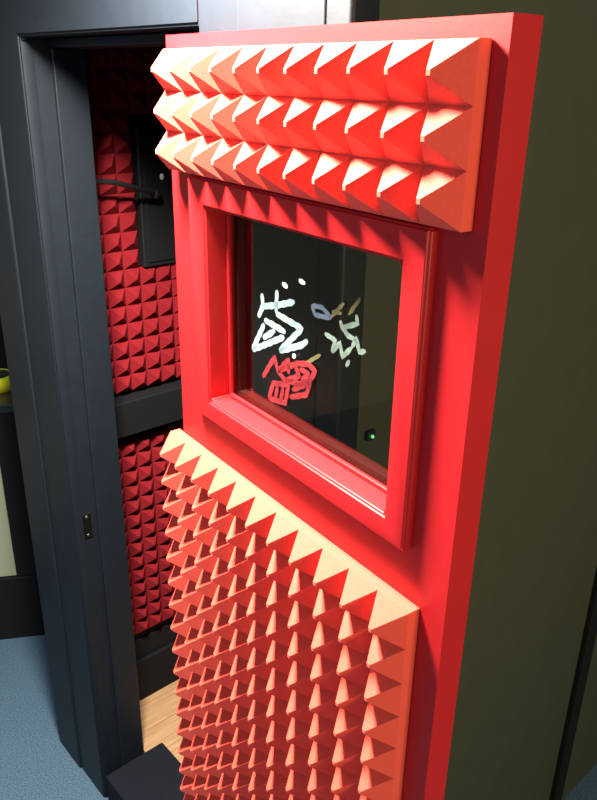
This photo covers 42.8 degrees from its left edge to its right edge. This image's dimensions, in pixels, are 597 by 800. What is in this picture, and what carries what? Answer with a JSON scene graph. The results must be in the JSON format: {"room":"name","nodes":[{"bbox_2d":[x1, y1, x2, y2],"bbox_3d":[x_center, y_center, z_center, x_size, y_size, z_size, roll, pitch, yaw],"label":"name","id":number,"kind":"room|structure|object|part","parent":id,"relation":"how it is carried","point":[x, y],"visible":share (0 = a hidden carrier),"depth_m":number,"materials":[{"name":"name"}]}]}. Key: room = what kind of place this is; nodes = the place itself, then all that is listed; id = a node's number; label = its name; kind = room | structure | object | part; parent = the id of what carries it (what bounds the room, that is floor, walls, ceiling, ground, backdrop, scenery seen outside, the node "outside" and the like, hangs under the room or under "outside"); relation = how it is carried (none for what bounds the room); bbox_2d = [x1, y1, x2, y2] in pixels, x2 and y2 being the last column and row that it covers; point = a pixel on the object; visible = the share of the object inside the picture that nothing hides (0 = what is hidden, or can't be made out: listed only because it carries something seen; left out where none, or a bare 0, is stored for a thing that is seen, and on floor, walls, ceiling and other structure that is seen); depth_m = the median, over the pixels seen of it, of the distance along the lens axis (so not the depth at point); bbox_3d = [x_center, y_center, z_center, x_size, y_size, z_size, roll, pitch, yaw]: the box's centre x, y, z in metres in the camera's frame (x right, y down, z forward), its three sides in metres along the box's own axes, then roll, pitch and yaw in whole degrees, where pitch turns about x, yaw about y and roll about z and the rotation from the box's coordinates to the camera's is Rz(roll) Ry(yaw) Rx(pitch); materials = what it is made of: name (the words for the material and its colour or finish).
{"room":"studio","nodes":[
{"label":"studio","id":0,"kind":"room"},
{"bbox_2d":[0,0,198,797],"bbox_3d":[-0.288,0.056,1.566,0.132,2.600,1.148,-18,30,-38],"label":"door frame","id":1,"kind":"structure","parent":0,"point":[41,45],"depth_m":1.72,"materials":[{"name":"black paint"}]},
{"bbox_2d":[0,122,81,767],"bbox_3d":[-0.686,-0.088,1.887,0.021,2.600,0.142,-18,30,-38],"label":"trim","id":2,"kind":"structure","parent":1,"relation":"attached to","point":[12,313],"depth_m":1.98,"materials":[{"name":"black paint"}]},
{"bbox_2d":[82,513,92,538],"bbox_3d":[-0.527,0.315,1.905,0.022,0.070,0.004,-18,30,-38],"label":"strike plate","id":3,"kind":"object","parent":1,"relation":"attached to","point":[87,525],"visible":1,"depth_m":1.90,"materials":[{"name":"grey metal"}]},
{"bbox_2d":[50,48,143,765],"bbox_3d":[-0.476,0.185,1.891,0.072,1.922,0.010,-18,30,-38],"label":"trim","id":4,"kind":"structure","parent":1,"relation":"attached to","point":[69,69],"depth_m":1.78,"materials":[{"name":"black paint"}]},
{"bbox_2d":[49,31,198,48],"bbox_3d":[-0.262,-0.618,1.310,0.072,0.017,0.601,-18,30,-38],"label":"trim","id":5,"kind":"structure","parent":1,"relation":"attached to","point":[144,39],"depth_m":1.33,"materials":[{"name":"black paint"}]},
{"bbox_2d":[198,0,238,32],"bbox_3d":[-0.117,0.175,1.293,0.006,2.600,0.090,-18,30,-38],"label":"trim","id":6,"kind":"structure","parent":1,"relation":"attached to","point":[214,15],"depth_m":1.00,"materials":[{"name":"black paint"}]},
{"bbox_2d":[238,0,326,428],"bbox_3d":[-0.033,0.214,1.204,0.010,2.600,0.162,-18,30,-38],"label":"trim","id":7,"kind":"structure","parent":1,"relation":"attached to","point":[274,256],"depth_m":1.04,"materials":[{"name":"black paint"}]},
{"bbox_2d":[151,12,543,799],"bbox_3d":[-0.028,0.516,1.196,0.097,1.981,0.600,-15,28,-33],"label":"door","id":8,"kind":"structure","parent":1,"relation":"in","point":[414,525],"depth_m":0.88,"materials":[{"name":"red paint"}]},
{"bbox_3d":[-0.062,0.716,1.281,0.049,1.242,0.563,-15,28,-33],"label":"acoustic foam panel","id":9,"kind":"part","parent":8,"relation":"part of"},
{"bbox_3d":[-0.026,-0.302,0.828,0.045,0.152,0.547,-15,28,-33],"label":"acoustic foam panel","id":10,"kind":"part","parent":8,"relation":"part of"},
{"bbox_2d":[315,0,379,452],"bbox_3d":[0.049,0.241,1.143,0.047,2.600,0.044,-18,30,-38],"label":"trim","id":11,"kind":"structure","parent":1,"relation":"attached to","point":[342,272],"depth_m":0.98,"materials":[{"name":"black paint"}]},
{"bbox_2d":[364,428,375,441],"bbox_3d":[0.104,0.051,1.093,0.017,0.015,0.015,-18,30,-38],"label":"power adapter","id":12,"kind":"object","parent":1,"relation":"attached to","point":[369,435],"visible":1,"depth_m":1.09,"materials":[{"name":"black plastic"}]},
{"bbox_2d":[114,114,182,640],"bbox_3d":[-0.183,-0.249,2.291,1.068,2.600,0.030,-18,30,-38],"label":"wall","id":13,"kind":"structure","parent":0,"point":[135,119],"depth_m":2.12,"materials":[{"name":"black paint"}]},
{"bbox_2d":[85,48,130,132],"bbox_3d":[-0.472,-0.780,1.729,0.190,0.332,0.032,-18,30,-38],"label":"panel","id":14,"kind":"object","parent":13,"relation":"attached to","point":[106,67],"visible":0.38,"depth_m":1.78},
{"bbox_2d":[92,132,139,272],"bbox_3d":[-0.478,-0.474,1.859,0.190,0.332,0.032,-18,30,-38],"label":"panel","id":15,"kind":"object","parent":13,"relation":"attached to","point":[113,159],"visible":0.52,"depth_m":1.88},
{"bbox_2d":[104,267,146,394],"bbox_3d":[-0.484,-0.167,1.989,0.190,0.332,0.032,-18,30,-38],"label":"panel","id":16,"kind":"object","parent":13,"relation":"attached to","point":[122,287],"visible":0.55,"depth_m":2.01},
{"bbox_2d":[96,125,175,266],"bbox_3d":[-0.335,-0.521,1.958,0.080,0.345,0.522,19,29,36],"label":"wall box","id":17,"kind":"object","parent":13,"relation":"attached to","point":[153,187],"visible":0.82,"depth_m":1.93,"materials":[{"name":"black plastic"}]},
{"bbox_3d":[-0.416,-0.507,1.818,0.031,0.059,0.212,19,29,37],"label":"arm","id":18,"kind":"part","parent":17,"relation":"part of","materials":[{"name":"black plastic"}]},
{"bbox_2d":[118,432,156,544],"bbox_3d":[-0.492,0.272,2.174,0.190,0.332,0.032,-18,30,-38],"label":"panel","id":19,"kind":"object","parent":13,"relation":"attached to","point":[135,452],"visible":0.59,"depth_m":2.19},
{"bbox_2d":[127,532,162,634],"bbox_3d":[-0.498,0.578,2.304,0.190,0.332,0.032,-18,30,-38],"label":"panel","id":20,"kind":"object","parent":13,"relation":"attached to","point":[142,554],"visible":0.54,"depth_m":2.32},
{"bbox_2d":[114,379,182,438],"bbox_3d":[-0.160,-0.060,2.334,1.052,0.100,0.054,-18,30,-38],"label":"trim","id":21,"kind":"structure","parent":13,"relation":"attached to","point":[149,408],"depth_m":2.10,"materials":[{"name":"black paint"}]},
{"bbox_2d":[135,623,177,659],"bbox_3d":[-0.191,0.684,2.668,1.055,0.073,0.005,-18,30,-38],"label":"trim","id":22,"kind":"structure","parent":13,"relation":"attached to","point":[163,636],"depth_m":2.44,"materials":[{"name":"black paint"}]},
{"bbox_2d":[136,640,179,700],"bbox_3d":[-0.189,0.792,2.709,1.055,0.154,0.016,-18,30,-38],"label":"baseboard","id":23,"kind":"structure","parent":13,"relation":"attached to","point":[155,670],"depth_m":2.47,"materials":[{"name":"black paint"}]},
{"bbox_2d":[140,262,180,385],"bbox_3d":[-0.288,-0.232,2.150,0.332,0.332,0.033,-18,30,-38],"label":"panel","id":24,"kind":"object","parent":13,"relation":"attached to","point":[159,294],"visible":0.26,"depth_m":2.07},
{"bbox_2d":[149,421,183,531],"bbox_3d":[-0.296,0.207,2.336,0.332,0.332,0.032,-18,30,-38],"label":"panel","id":25,"kind":"object","parent":13,"relation":"attached to","point":[159,436],"visible":0.16,"depth_m":2.23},
{"bbox_2d":[157,528,176,620],"bbox_3d":[-0.302,0.514,2.466,0.332,0.332,0.032,-18,30,-38],"label":"panel","id":26,"kind":"object","parent":13,"relation":"attached to","point":[164,542],"visible":0.06,"depth_m":2.37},
{"bbox_2d":[140,679,183,762],"bbox_3d":[0.143,1.060,2.420,1.067,0.100,1.018,-18,30,-38],"label":"floor","id":27,"kind":"structure","parent":0,"point":[160,722],"depth_m":2.39,"materials":[{"name":"brown wood"}]},
{"bbox_2d":[0,634,596,799],"bbox_3d":[0.068,1.488,1.599,5.200,0.050,6.000,-18,30,-38],"label":"floor","id":28,"kind":"structure","parent":0,"point":[35,764],"depth_m":2.44,"materials":[{"name":"blue carpet"}]},
{"bbox_2d":[0,326,44,639],"bbox_3d":[-1.074,0.283,3.106,1.200,0.954,0.900,-4,23,-11],"label":"desk","id":29,"kind":"object","parent":28,"relation":"on","point":[21,615],"visible":0.17,"depth_m":2.74,"materials":[{"name":"black plastic"}]},
{"bbox_2d":[0,369,10,392],"bbox_3d":[-1.042,-0.066,2.642,0.112,0.050,0.112,-18,30,-38],"label":"tape roll","id":30,"kind":"object","parent":29,"relation":"on","point":[4,375],"visible":0.59,"depth_m":2.61,"materials":[{"name":"yellow plastic"}]},
{"bbox_3d":[-1.296,0.393,2.630,0.550,0.565,0.023,-4,23,-11],"label":"panel","id":31,"kind":"part","parent":29,"relation":"part of","materials":[{"name":"grey"}]},
{"bbox_3d":[-0.818,0.162,3.092,0.588,0.647,0.854,-4,23,-11],"label":"leg","id":32,"kind":"part","parent":29,"relation":"part of","materials":[{"name":"black paint"}]},
{"bbox_2d":[106,743,184,799],"bbox_3d":[-0.292,1.196,2.075,0.190,0.104,0.585,-18,30,-38],"label":"threshold","id":33,"kind":"object","parent":28,"relation":"on","point":[155,774],"visible":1,"depth_m":2.19,"materials":[{"name":"black"}]},
{"bbox_2d":[356,0,596,799],"bbox_3d":[0.404,0.128,1.427,0.888,2.600,0.002,-18,30,-38],"label":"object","id":34,"kind":"structure","parent":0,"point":[534,568],"depth_m":1.44,"materials":[{"name":"green paint"}]},
{"bbox_2d":[562,601,596,799],"bbox_3d":[0.728,0.004,1.732,1.618,2.600,0.061,-18,30,-38],"label":"wall","id":35,"kind":"structure","parent":0,"point":[583,759],"depth_m":2.22,"materials":[{"name":"green paint"}]},
{"bbox_2d":[549,567,596,799],"bbox_3d":[0.760,0.014,1.711,0.050,2.600,0.016,-18,30,-38],"label":"trim","id":36,"kind":"structure","parent":35,"relation":"attached to","point":[590,628],"depth_m":2.03,"materials":[{"name":"black paint"}]}
]}

